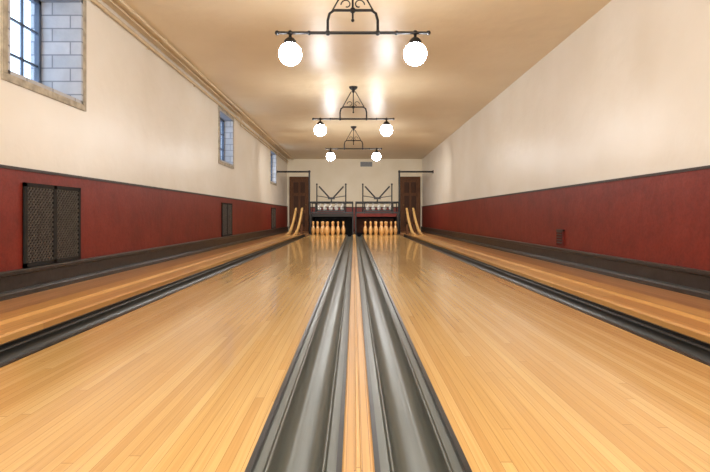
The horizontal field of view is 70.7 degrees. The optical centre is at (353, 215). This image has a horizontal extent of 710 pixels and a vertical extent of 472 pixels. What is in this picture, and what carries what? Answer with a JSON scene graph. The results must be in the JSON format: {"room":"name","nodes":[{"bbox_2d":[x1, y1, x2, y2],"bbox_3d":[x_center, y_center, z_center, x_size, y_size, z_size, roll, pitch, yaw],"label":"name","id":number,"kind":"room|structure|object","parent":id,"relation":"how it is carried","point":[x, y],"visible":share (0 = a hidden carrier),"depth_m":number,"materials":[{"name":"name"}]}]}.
{"room":"sports facility","nodes":[
{"label":"sports facility","id":0,"kind":"room"},
{"bbox_2d":[0,0,286,205],"bbox_3d":[-2.490,-0.635,7.050,0.420,2.630,20.100,0,0,0],"label":"wall","id":1,"kind":"structure","parent":0,"point":[143,122],"depth_m":5.08,"materials":[{"name":"beige paint"}]},
{"bbox_2d":[1,0,85,111],"bbox_3d":[-2.478,-1.370,3.730,0.424,0.970,1.010,0,0,0],"label":"window","id":2,"kind":"structure","parent":1,"relation":"in","point":[58,27],"depth_m":4.16,"materials":[{"name":"stone"}]},
{"bbox_2d":[0,164,287,206],"bbox_3d":[-2.270,-0.320,7.050,0.020,0.020,20.100,0,0,0],"label":"trim","id":3,"kind":"structure","parent":1,"relation":"attached to","point":[1,166],"depth_m":4.44,"materials":[{"name":"wood"}]},
{"bbox_2d":[0,168,287,271],"bbox_3d":[-2.274,0.030,7.050,0.012,0.680,20.100,0,0,0],"label":"wainscot","id":4,"kind":"structure","parent":1,"relation":"attached to","point":[115,218],"depth_m":5.03,"materials":[{"name":"red paint"}]},
{"bbox_2d":[22,182,80,267],"bbox_3d":[-2.259,0.062,3.770,0.018,0.585,0.700,0,0,0],"label":"wall grille","id":5,"kind":"object","parent":4,"relation":"attached to","point":[51,214],"visible":1,"depth_m":3.71,"materials":[{"name":"metal"}]},
{"bbox_2d":[221,203,231,236],"bbox_3d":[-2.259,0.062,8.900,0.018,0.585,0.700,0,0,0],"label":"wall grille","id":6,"kind":"object","parent":4,"relation":"attached to","point":[226,208],"visible":1,"depth_m":8.84,"materials":[{"name":"metal"}]},
{"bbox_2d":[271,208,275,228],"bbox_3d":[-2.259,0.062,14.050,0.018,0.585,0.700,0,0,0],"label":"wall grille","id":7,"kind":"object","parent":4,"relation":"attached to","point":[273,210],"visible":1,"depth_m":14.00,"materials":[{"name":"metal"}]},
{"bbox_2d":[0,226,288,300],"bbox_3d":[-2.237,0.444,7.050,0.085,0.172,20.100,0,0,0],"label":"baseboard","id":8,"kind":"structure","parent":1,"relation":"attached to","point":[15,283],"depth_m":4.37,"materials":[{"name":"grey wood"}]},
{"bbox_2d":[91,0,292,162],"bbox_3d":[-2.172,-1.869,7.051,0.214,0.160,20.092,0,0,0],"label":"conduit","id":9,"kind":"object","parent":1,"relation":"attached to","point":[96,2],"depth_m":6.02,"materials":[{"name":"beige metal"}]},
{"bbox_2d":[218,106,233,168],"bbox_3d":[-2.478,-1.370,8.920,0.424,0.970,1.050,0,0,0],"label":"window","id":10,"kind":"structure","parent":1,"relation":"in","point":[225,120],"depth_m":9.37,"materials":[{"name":"stone"}]},
{"bbox_2d":[270,148,276,185],"bbox_3d":[-2.478,-1.370,14.100,0.424,0.970,1.090,0,0,0],"label":"window","id":11,"kind":"structure","parent":1,"relation":"in","point":[273,157],"depth_m":14.57,"materials":[{"name":"stone"}]},
{"bbox_2d":[287,159,421,229],"bbox_3d":[-0.035,-0.635,17.250,5.330,2.630,0.300,0,0,0],"label":"wall","id":12,"kind":"structure","parent":0,"point":[332,175],"depth_m":17.10,"materials":[{"name":"beige paint"}]},
{"bbox_2d":[289,177,307,231],"bbox_3d":[-1.865,-0.405,17.047,0.670,1.870,0.105,0,0,0],"label":"door","id":13,"kind":"structure","parent":12,"relation":"in","point":[298,186],"depth_m":17.05,"materials":[{"name":"brown wood"}]},
{"bbox_2d":[311,207,397,231],"bbox_3d":[0.015,0.110,17.094,3.030,0.840,0.012,0,0,0],"label":"wainscot","id":14,"kind":"structure","parent":12,"relation":"attached to","point":[347,209],"depth_m":17.09,"materials":[{"name":"wood"}]},
{"bbox_2d":[360,162,371,166],"bbox_3d":[0.420,-1.770,17.086,0.400,0.160,0.028,0,0,0],"label":"air vent","id":15,"kind":"object","parent":12,"relation":"in","point":[362,164],"visible":1,"depth_m":17.08,"materials":[{"name":"metal"}]},
{"bbox_2d":[400,177,419,231],"bbox_3d":[1.920,-0.405,17.047,0.680,1.870,0.105,0,0,0],"label":"door","id":16,"kind":"structure","parent":12,"relation":"in","point":[409,186],"depth_m":17.05,"materials":[{"name":"brown wood"}]},
{"bbox_2d":[102,0,610,158],"bbox_3d":[-0.035,-2.050,7.050,5.330,0.200,20.700,0,0,0],"label":"ceiling","id":17,"kind":"structure","parent":0,"point":[476,49],"depth_m":6.11,"materials":[{"name":"beige paint"}]},
{"bbox_2d":[275,0,430,65],"bbox_3d":[-0.010,-1.577,4.000,1.248,0.746,0.184,0,0,0],"label":"pendant light","id":18,"kind":"object","parent":17,"relation":"hanging from","point":[415,53],"visible":1,"depth_m":3.98,"materials":[{"name":"white glass"}]},
{"bbox_2d":[312,86,394,135],"bbox_3d":[-0.010,-1.577,7.550,1.248,0.746,0.184,0,0,0],"label":"pendant light","id":19,"kind":"object","parent":17,"relation":"hanging from","point":[320,129],"visible":1,"depth_m":7.53,"materials":[{"name":"black metal"}]},
{"bbox_2d":[325,126,381,160],"bbox_3d":[-0.010,-1.577,10.900,1.248,0.746,0.184,0,0,0],"label":"pendant light","id":20,"kind":"object","parent":17,"relation":"hanging from","point":[376,156],"visible":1,"depth_m":10.88,"materials":[{"name":"white glass"}]},
{"bbox_2d":[422,0,709,205],"bbox_3d":[2.480,-0.635,7.050,0.300,2.630,20.100,0,0,0],"label":"wall","id":21,"kind":"structure","parent":0,"point":[627,93],"depth_m":4.76,"materials":[{"name":"beige paint"}]},
{"bbox_2d":[420,226,709,299],"bbox_3d":[2.288,0.444,7.050,0.085,0.172,20.100,0,0,0],"label":"baseboard","id":22,"kind":"structure","parent":21,"relation":"attached to","point":[684,280],"depth_m":4.46,"materials":[{"name":"grey wood"}]},
{"bbox_2d":[422,165,709,206],"bbox_3d":[2.320,-0.320,7.050,0.020,0.020,20.100,0,0,0],"label":"trim","id":23,"kind":"structure","parent":21,"relation":"attached to","point":[708,166],"depth_m":4.49,"materials":[{"name":"wood"}]},
{"bbox_2d":[422,168,709,270],"bbox_3d":[2.324,0.030,7.050,0.012,0.680,20.100,0,0,0],"label":"wainscot","id":24,"kind":"structure","parent":21,"relation":"attached to","point":[664,219],"depth_m":4.50,"materials":[{"name":"red paint"}]},
{"bbox_2d":[556,229,564,245],"bbox_3d":[2.305,0.240,5.590,0.026,0.180,0.180,0,0,0],"label":"outlet box","id":25,"kind":"object","parent":24,"relation":"attached to","point":[560,233],"visible":1,"depth_m":5.56,"materials":[{"name":"red paint"}]},
{"bbox_3d":[-0.035,0.780,7.050,5.330,0.200,20.700,0,0,0],"label":"floor","id":26,"kind":"structure","parent":0,"visible":0},
{"bbox_2d":[0,232,293,313],"bbox_3d":[-2.039,0.605,7.051,0.478,0.150,20.092,0,0,0],"label":"walkway","id":27,"kind":"object","parent":26,"relation":"on","point":[16,303],"visible":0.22,"depth_m":4.05,"materials":[{"name":"brown wood"}]},
{"bbox_2d":[0,208,304,343],"bbox_3d":[-1.625,0.220,5.878,0.350,0.920,17.745,0,0,0],"label":"track","id":28,"kind":"object","parent":26,"relation":"on","point":[14,324],"visible":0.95,"depth_m":3.16,"materials":[{"name":"brown wood"}]},
{"bbox_2d":[0,234,310,367],"bbox_3d":[-1.343,0.604,5.643,0.215,0.153,17.275,0,0,0],"label":"gutter","id":29,"kind":"object","parent":26,"relation":"on","point":[14,350],"visible":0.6,"depth_m":2.73,"materials":[{"name":"metal"}]},
{"bbox_2d":[0,235,345,471],"bbox_3d":[-0.731,0.605,5.652,1.009,0.150,17.295,0,0,0],"label":"lane","id":30,"kind":"object","parent":26,"relation":"on","point":[189,379],"visible":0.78,"depth_m":1.62,"materials":[{"name":"brown wood"}]},
{"bbox_2d":[244,234,352,471],"bbox_3d":[-0.126,0.604,5.643,0.201,0.153,17.275,0,0,0],"label":"gutter","id":31,"kind":"object","parent":26,"relation":"on","point":[303,429],"visible":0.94,"depth_m":1.55,"materials":[{"name":"metal"}]},
{"bbox_2d":[277,170,352,233],"bbox_3d":[-1.151,-0.410,15.041,2.259,1.880,0.822,0,0,0],"label":"frame","id":32,"kind":"object","parent":26,"relation":"on","point":[308,171],"visible":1,"depth_m":14.67,"materials":[{"name":"black metal"}]},
{"bbox_2d":[310,214,353,236],"bbox_3d":[-0.635,0.305,14.953,1.249,0.750,1.295,0,0,0],"label":"pit","id":33,"kind":"object","parent":26,"relation":"on","point":[348,219],"visible":0.64,"depth_m":15.44,"materials":[{"name":"black metal"}]},
{"bbox_2d":[315,203,344,213],"bbox_3d":[-0.711,-0.240,14.900,0.870,0.340,0.330,0,0,0],"label":"rack","id":34,"kind":"object","parent":33,"relation":"on","point":[330,204],"visible":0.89,"depth_m":14.79,"materials":[{"name":"black metal"}]},
{"bbox_2d":[298,232,410,235],"bbox_3d":[0.020,0.605,16.373,3.640,0.150,1.447,0,0,0],"label":"walkway","id":35,"kind":"object","parent":26,"relation":"on","point":[305,233],"visible":0.14,"depth_m":15.65,"materials":[{"name":"brown wood"}]},
{"bbox_2d":[342,234,374,471],"bbox_3d":[0.009,0.597,5.652,0.068,0.166,17.295,0,0,0],"label":"divider","id":36,"kind":"object","parent":26,"relation":"on","point":[358,456],"visible":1,"depth_m":1.44,"materials":[{"name":"brown wood"}]},
{"bbox_2d":[355,214,398,236],"bbox_3d":[0.654,0.305,14.953,1.251,0.750,1.295,0,0,0],"label":"pit","id":37,"kind":"object","parent":26,"relation":"on","point":[360,219],"visible":0.64,"depth_m":15.44,"materials":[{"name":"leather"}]},
{"bbox_2d":[364,203,393,213],"bbox_3d":[0.730,-0.240,14.900,0.870,0.340,0.330,0,0,0],"label":"rack","id":38,"kind":"object","parent":37,"relation":"on","point":[367,204],"visible":0.88,"depth_m":14.79,"materials":[{"name":"black metal"}]},
{"bbox_2d":[355,170,433,233],"bbox_3d":[1.185,-0.410,15.041,2.291,1.880,0.822,0,0,0],"label":"frame","id":39,"kind":"object","parent":26,"relation":"on","point":[362,202],"visible":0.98,"depth_m":14.67,"materials":[{"name":"black metal"}]},
{"bbox_2d":[356,234,471,471],"bbox_3d":[0.143,0.604,5.643,0.201,0.153,17.275,0,0,0],"label":"gutter","id":40,"kind":"object","parent":26,"relation":"on","point":[412,431],"visible":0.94,"depth_m":1.55,"materials":[{"name":"metal"}]},
{"bbox_2d":[363,235,709,471],"bbox_3d":[0.750,0.605,5.652,1.011,0.150,17.295,0,0,0],"label":"lane","id":41,"kind":"object","parent":26,"relation":"on","point":[523,379],"visible":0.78,"depth_m":1.62,"materials":[{"name":"brown wood"}]},
{"bbox_2d":[400,234,709,365],"bbox_3d":[1.363,0.604,5.643,0.215,0.153,17.275,0,0,0],"label":"gutter","id":42,"kind":"object","parent":26,"relation":"on","point":[693,348],"visible":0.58,"depth_m":2.78,"materials":[{"name":"metal"}]},
{"bbox_2d":[404,208,709,342],"bbox_3d":[1.655,0.220,5.878,0.370,0.920,17.745,0,0,0],"label":"track","id":43,"kind":"object","parent":26,"relation":"on","point":[692,322],"visible":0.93,"depth_m":3.23,"materials":[{"name":"brown wood"}]},
{"bbox_2d":[415,232,709,311],"bbox_3d":[2.084,0.605,7.051,0.488,0.150,20.092,0,0,0],"label":"walkway","id":44,"kind":"object","parent":26,"relation":"on","point":[702,304],"visible":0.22,"depth_m":4.11,"materials":[{"name":"brown wood"}]}
]}

